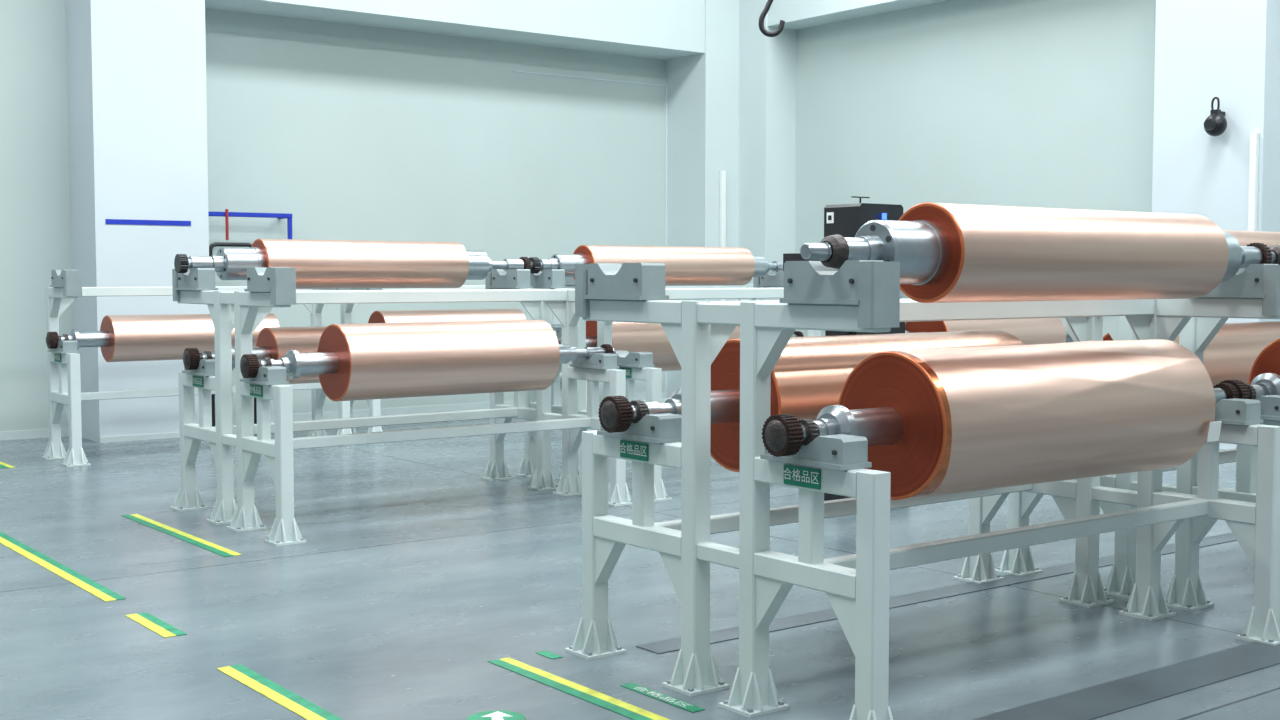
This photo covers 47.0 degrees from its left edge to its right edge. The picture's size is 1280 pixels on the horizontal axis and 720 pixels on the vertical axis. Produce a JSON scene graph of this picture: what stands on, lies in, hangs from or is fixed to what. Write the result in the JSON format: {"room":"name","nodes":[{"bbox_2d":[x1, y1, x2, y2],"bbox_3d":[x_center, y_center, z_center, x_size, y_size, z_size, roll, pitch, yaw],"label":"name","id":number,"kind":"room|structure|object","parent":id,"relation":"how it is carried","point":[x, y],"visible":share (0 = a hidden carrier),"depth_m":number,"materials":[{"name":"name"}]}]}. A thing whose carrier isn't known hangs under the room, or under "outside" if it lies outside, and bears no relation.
{"room":"workspace","nodes":[
{"label":"workspace","id":0,"kind":"room"},
{"bbox_2d":[65,0,211,442],"bbox_3d":[-4.678,-2.784,13.672,1.040,7.000,0.750,-2,4,-37],"label":"pillar","id":1,"kind":"structure","parent":0,"point":[136,69],"depth_m":13.41,"materials":[{"name":"paint"}]},
{"bbox_2d":[105,219,190,225],"bbox_3d":[-4.481,-1.255,13.434,0.780,0.045,0.006,-2,4,-37],"label":"wall strip","id":2,"kind":"object","parent":1,"relation":"attached to","point":[108,221],"visible":1,"depth_m":13.42,"materials":[{"name":"paint"}]},
{"bbox_2d":[0,0,665,431],"bbox_3d":[-6.820,-2.725,12.643,20.600,7.000,0.200,-2,4,-37],"label":"wall","id":3,"kind":"structure","parent":0,"point":[351,132],"depth_m":15.52,"materials":[{"name":"grey paint"}]},
{"bbox_2d":[208,209,291,239],"bbox_3d":[-3.930,-1.270,14.611,0.920,0.430,0.300,-2,4,-37],"label":"rail","id":4,"kind":"object","parent":3,"relation":"attached to","point":[226,214],"visible":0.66,"depth_m":14.53,"materials":[{"name":"blue metal"}]},
{"bbox_2d":[0,392,664,442],"bbox_3d":[-7.091,0.776,12.032,19.190,0.080,0.762,-2,4,-37],"label":"baseboard","id":5,"kind":"structure","parent":3,"relation":"attached to","point":[38,433],"depth_m":15.28,"materials":[{"name":"paint"}]},
{"bbox_2d":[514,70,666,397],"bbox_3d":[-0.547,-1.399,17.354,2.190,3.815,0.020,-2,4,-37],"label":"trim","id":6,"kind":"structure","parent":3,"relation":"attached to","point":[665,86],"depth_m":17.92,"materials":[{"name":"paint"}]},
{"bbox_2d":[205,0,704,59],"bbox_3d":[-1.865,-4.963,15.701,6.040,2.880,0.730,-2,4,-37],"label":"beam","id":7,"kind":"structure","parent":0,"point":[653,29],"depth_m":15.99,"materials":[{"name":"paint"}]},
{"bbox_2d":[0,418,1279,719],"bbox_3d":[0.160,1.181,6.479,24.000,0.103,22.000,-2,4,-37],"label":"floor","id":8,"kind":"structure","parent":0,"point":[415,571],"depth_m":6.63,"materials":[{"name":"concrete"}]},
{"bbox_2d":[41,270,351,466],"bbox_3d":[-3.727,0.008,12.587,2.510,1.549,0.730,-2,4,-37],"label":"rack","id":9,"kind":"object","parent":8,"relation":"on","point":[63,363],"visible":0.56,"depth_m":12.06,"materials":[{"name":"metal"}]},
{"bbox_2d":[46,313,279,361],"bbox_3d":[-3.713,-0.202,12.585,2.615,0.385,0.385,-2,4,-37],"label":"roll","id":10,"kind":"object","parent":9,"relation":"on","point":[121,338],"visible":0.49,"depth_m":12.15,"materials":[{"name":"metal"}]},
{"bbox_2d":[209,242,256,426],"bbox_3d":[-3.901,-0.225,14.127,0.470,1.800,0.040,-2,4,-37],"label":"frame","id":11,"kind":"object","parent":8,"relation":"on","point":[222,244],"visible":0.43,"depth_m":14.03,"materials":[{"name":"metal"}]},
{"bbox_2d":[170,267,631,545],"bbox_3d":[-1.531,0.181,9.569,2.510,1.549,1.680,-2,4,-37],"label":"rack","id":12,"kind":"object","parent":8,"relation":"on","point":[268,288],"visible":0.88,"depth_m":9.19,"materials":[{"name":"metal"}]},
{"bbox_2d":[183,326,326,383],"bbox_3d":[-1.783,-0.050,9.918,2.615,0.370,0.370,-2,4,-37],"label":"roll","id":13,"kind":"object","parent":12,"relation":"on","point":[274,343],"visible":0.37,"depth_m":9.40,"materials":[{"name":"metal"}]},
{"bbox_2d":[174,239,532,288],"bbox_3d":[-1.843,-0.649,10.008,2.640,0.325,0.325,-2,4,-37],"label":"roll","id":14,"kind":"object","parent":12,"relation":"on","point":[319,264],"visible":0.84,"depth_m":9.83,"materials":[{"name":"metal"}]},
{"bbox_2d":[240,320,614,401],"bbox_3d":[-1.230,-0.009,9.190,2.615,0.460,0.460,-2,4,-37],"label":"roll","id":15,"kind":"object","parent":12,"relation":"on","point":[365,361],"visible":0.9,"depth_m":8.93,"materials":[{"name":"metal"}]},
{"bbox_2d":[340,277,586,433],"bbox_3d":[-1.633,-0.082,14.175,2.510,1.549,0.730,-2,4,-37],"label":"rack","id":16,"kind":"object","parent":8,"relation":"on","point":[374,405],"visible":0.08,"depth_m":13.71,"materials":[{"name":"metal"}]},
{"bbox_2d":[349,309,561,329],"bbox_3d":[-1.633,-0.292,14.163,2.650,0.390,0.390,-2,4,-37],"label":"roll","id":17,"kind":"object","parent":16,"relation":"on","point":[399,316],"visible":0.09,"depth_m":13.86,"materials":[{"name":"metal"}]},
{"bbox_2d":[467,710,525,719],"bbox_3d":[-0.487,1.216,4.982,0.200,0.004,0.200,-2,4,-37],"label":"decal","id":18,"kind":"object","parent":8,"relation":"on","point":[495,714],"visible":1,"depth_m":5.01},
{"bbox_2d":[535,651,704,712],"bbox_3d":[-0.098,1.188,5.478,0.060,0.003,1.000,-2,4,-37],"label":"decal","id":19,"kind":"object","parent":8,"relation":"on","point":[632,686],"visible":1,"depth_m":5.27},
{"bbox_2d":[636,637,680,653],"bbox_3d":[0.119,1.160,5.969,0.238,0.005,0.159,-2,4,-37],"label":"floor plate","id":20,"kind":"object","parent":8,"relation":"on","point":[674,644],"depth_m":5.95,"materials":[{"name":"metal"}]},
{"bbox_2d":[662,284,755,371],"bbox_3d":[0.461,-0.173,15.764,2.510,1.549,0.730,-2,4,-37],"label":"rack","id":21,"kind":"object","parent":8,"relation":"on","point":[746,285],"visible":0.02,"depth_m":16.37,"materials":[{"name":"metal"}]},
{"bbox_2d":[515,269,904,501],"bbox_3d":[0.563,0.090,11.158,2.510,1.549,1.680,-2,4,-37],"label":"rack","id":22,"kind":"object","parent":8,"relation":"on","point":[637,365],"visible":0.09,"depth_m":10.61,"materials":[{"name":"metal"}]},
{"bbox_2d":[529,245,782,285],"bbox_3d":[0.251,-0.740,11.597,2.640,0.310,0.310,-2,4,-37],"label":"roll","id":23,"kind":"object","parent":22,"relation":"on","point":[684,266],"visible":0.69,"depth_m":11.52,"materials":[{"name":"metal"}]},
{"bbox_2d":[558,321,803,370],"bbox_3d":[0.311,-0.141,11.506,2.615,0.440,0.440,-2,4,-37],"label":"roll","id":24,"kind":"object","parent":22,"relation":"on","point":[626,336],"visible":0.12,"depth_m":11.05,"materials":[{"name":"metal"}]},
{"bbox_2d":[710,626,738,643],"bbox_3d":[0.355,1.150,6.147,0.283,0.005,0.160,-2,4,-37],"label":"floor plate","id":25,"kind":"object","parent":8,"relation":"on","point":[732,633],"depth_m":6.14,"materials":[{"name":"metal"}]},
{"bbox_2d":[769,608,837,631],"bbox_3d":[0.709,1.134,6.416,0.516,0.005,0.161,-2,4,-37],"label":"floor plate","id":26,"kind":"object","parent":8,"relation":"on","point":[828,614],"depth_m":6.42,"materials":[{"name":"metal"}]},
{"bbox_2d":[783,196,904,500],"bbox_3d":[1.306,-0.046,9.483,0.960,2.012,0.400,-2,4,-37],"label":"machine","id":27,"kind":"object","parent":8,"relation":"on","point":[845,220],"visible":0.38,"depth_m":9.41,"materials":[{"name":"black metal"}]},
{"bbox_2d":[565,260,1279,719],"bbox_3d":[1.206,0.388,5.940,2.510,1.549,1.680,-2,4,-37],"label":"rack","id":28,"kind":"object","parent":8,"relation":"on","point":[860,295],"visible":0.84,"depth_m":5.38,"materials":[{"name":"metal"}]},
{"bbox_2d":[598,330,1024,471],"bbox_3d":[0.934,0.158,6.274,2.665,0.530,0.530,-2,4,-37],"label":"roll","id":29,"kind":"object","parent":28,"relation":"on","point":[810,375],"visible":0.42,"depth_m":5.85,"materials":[{"name":"metal"}]},
{"bbox_2d":[762,339,1238,499],"bbox_3d":[1.491,0.203,5.542,2.666,0.531,0.534,-2,4,-37],"label":"roll","id":30,"kind":"object","parent":28,"relation":"on","point":[948,420],"visible":0.98,"depth_m":5.18,"materials":[{"name":"metal"}]},
{"bbox_2d":[800,202,1272,302],"bbox_3d":[1.586,-0.388,5.437,2.680,0.338,0.338,-2,4,-37],"label":"roll","id":31,"kind":"object","parent":28,"relation":"on","point":[945,252],"visible":0.91,"depth_m":5.13,"materials":[{"name":"metal"}]},
{"bbox_2d":[889,562,1074,608],"bbox_3d":[1.699,1.091,7.166,1.560,0.005,0.161,-2,4,-37],"label":"floor plate","id":32,"kind":"object","parent":8,"relation":"on","point":[949,591],"depth_m":7.08,"materials":[{"name":"metal"}]},
{"bbox_2d":[902,295,1073,342],"bbox_3d":[2.657,-0.001,12.747,2.510,1.549,1.680,-2,4,-37],"label":"rack","id":33,"kind":"object","parent":8,"relation":"on","point":[1067,339],"visible":0.02,"depth_m":13.05,"materials":[{"name":"metal"}]},
{"bbox_2d":[905,318,1070,344],"bbox_3d":[2.958,-0.190,12.368,2.615,0.500,0.500,-2,4,-37],"label":"roll","id":34,"kind":"object","parent":33,"relation":"on","point":[1031,331],"visible":0.2,"depth_m":12.18,"materials":[{"name":"metal"}]},
{"bbox_2d":[1099,555,1113,566],"bbox_3d":[2.455,1.059,7.741,0.315,0.005,0.159,-2,4,-37],"label":"floor plate","id":35,"kind":"object","parent":8,"relation":"on","point":[1107,560],"depth_m":7.73,"materials":[{"name":"metal"}]},
{"bbox_2d":[972,642,1279,719],"bbox_3d":[5.927,1.017,8.469,12.400,0.004,0.240,-2,4,-37],"label":"floor track","id":36,"kind":"object","parent":8,"relation":"on","point":[1097,701],"depth_m":5.37,"materials":[{"name":"metal"}]},
{"bbox_2d":[995,268,1279,610],"bbox_3d":[3.300,0.297,7.529,2.510,1.549,1.680,-2,4,-37],"label":"rack","id":37,"kind":"object","parent":8,"relation":"on","point":[1185,591],"visible":0.23,"depth_m":6.69,"materials":[{"name":"metal"}]},
{"bbox_2d":[1103,321,1279,385],"bbox_3d":[3.028,0.067,7.862,2.665,0.520,0.520,-2,4,-37],"label":"roll","id":38,"kind":"object","parent":37,"relation":"on","point":[1231,354],"visible":0.05,"depth_m":7.63,"materials":[{"name":"metal"}]},
{"bbox_2d":[1221,338,1279,399],"bbox_3d":[3.581,0.109,7.135,2.665,0.500,0.500,-2,4,-37],"label":"roll","id":39,"kind":"object","parent":37,"relation":"on","point":[1264,377],"visible":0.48,"depth_m":6.53,"materials":[{"name":"metal"}]},
{"bbox_2d":[1222,230,1279,246],"bbox_3d":[2.972,-0.532,7.955,2.680,0.350,0.350,-2,4,-37],"label":"roll","id":40,"kind":"object","parent":37,"relation":"on","point":[1244,238],"visible":0.02,"depth_m":8.15,"materials":[{"name":"metal"}]},
{"bbox_2d":[1269,245,1279,264],"bbox_3d":[3.680,-0.479,7.025,2.680,0.340,0.340,-2,4,-37],"label":"roll","id":41,"kind":"object","parent":37,"relation":"on","point":[1275,249],"visible":0.35,"depth_m":6.25,"materials":[{"name":"metal"}]},
{"bbox_2d":[1199,532,1235,547],"bbox_3d":[3.273,1.023,8.360,0.581,0.005,0.160,-2,4,-37],"label":"floor plate","id":42,"kind":"object","parent":8,"relation":"on","point":[1228,537],"depth_m":8.37,"materials":[{"name":"metal"}]},
{"bbox_2d":[666,0,795,397],"bbox_3d":[1.089,-3.016,17.746,1.000,7.000,1.230,-2,4,-37],"label":"pillar corner","id":43,"kind":"structure","parent":0,"point":[731,106],"depth_m":17.50,"materials":[{"name":"paint"}]},
{"bbox_2d":[719,170,725,300],"bbox_3d":[0.983,-1.477,17.543,0.060,1.550,0.055,-2,4,-37],"label":"conduit pipe","id":44,"kind":"object","parent":43,"relation":"attached to","point":[722,200],"visible":0.65,"depth_m":17.50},
{"bbox_2d":[758,0,784,36],"bbox_3d":[0.985,-4.232,10.884,0.171,3.650,0.137,-2,4,-37],"label":"hook","id":45,"kind":"object","parent":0,"point":[762,16],"depth_m":10.97,"materials":[{"name":"grey metal"}]},
{"bbox_2d":[768,0,949,29],"bbox_3d":[3.240,-5.087,15.240,0.460,2.580,5.170,-2,4,-37],"label":"beam","id":46,"kind":"structure","parent":0,"point":[796,14],"depth_m":16.59,"materials":[{"name":"paint"}]},
{"bbox_2d":[795,0,1155,336],"bbox_3d":[7.305,-2.606,10.569,0.200,7.000,20.200,-2,4,-37],"label":"wall","id":47,"kind":"structure","parent":0,"point":[1021,103],"depth_m":15.34,"materials":[{"name":"grey paint"}]},
{"bbox_2d":[1152,0,1279,449],"bbox_3d":[5.113,-2.739,12.887,0.480,7.000,1.050,-2,4,-37],"label":"pillar","id":48,"kind":"structure","parent":0,"point":[1227,50],"depth_m":12.70,"materials":[{"name":"paint"}]},
{"bbox_2d":[1204,97,1226,135],"bbox_3d":[4.915,-2.080,12.577,0.215,0.337,0.193,0,3,2],"label":"bell","id":49,"kind":"object","parent":48,"relation":"attached to","point":[1215,124],"visible":1,"depth_m":12.53,"materials":[{"name":"black metal"}]},
{"bbox_2d":[1248,133,1258,230],"bbox_3d":[5.178,-1.260,12.436,0.055,1.300,0.060,-2,4,-37],"label":"conduit pipe","id":50,"kind":"object","parent":48,"relation":"attached to","point":[1254,137],"visible":0.65,"depth_m":12.40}
]}

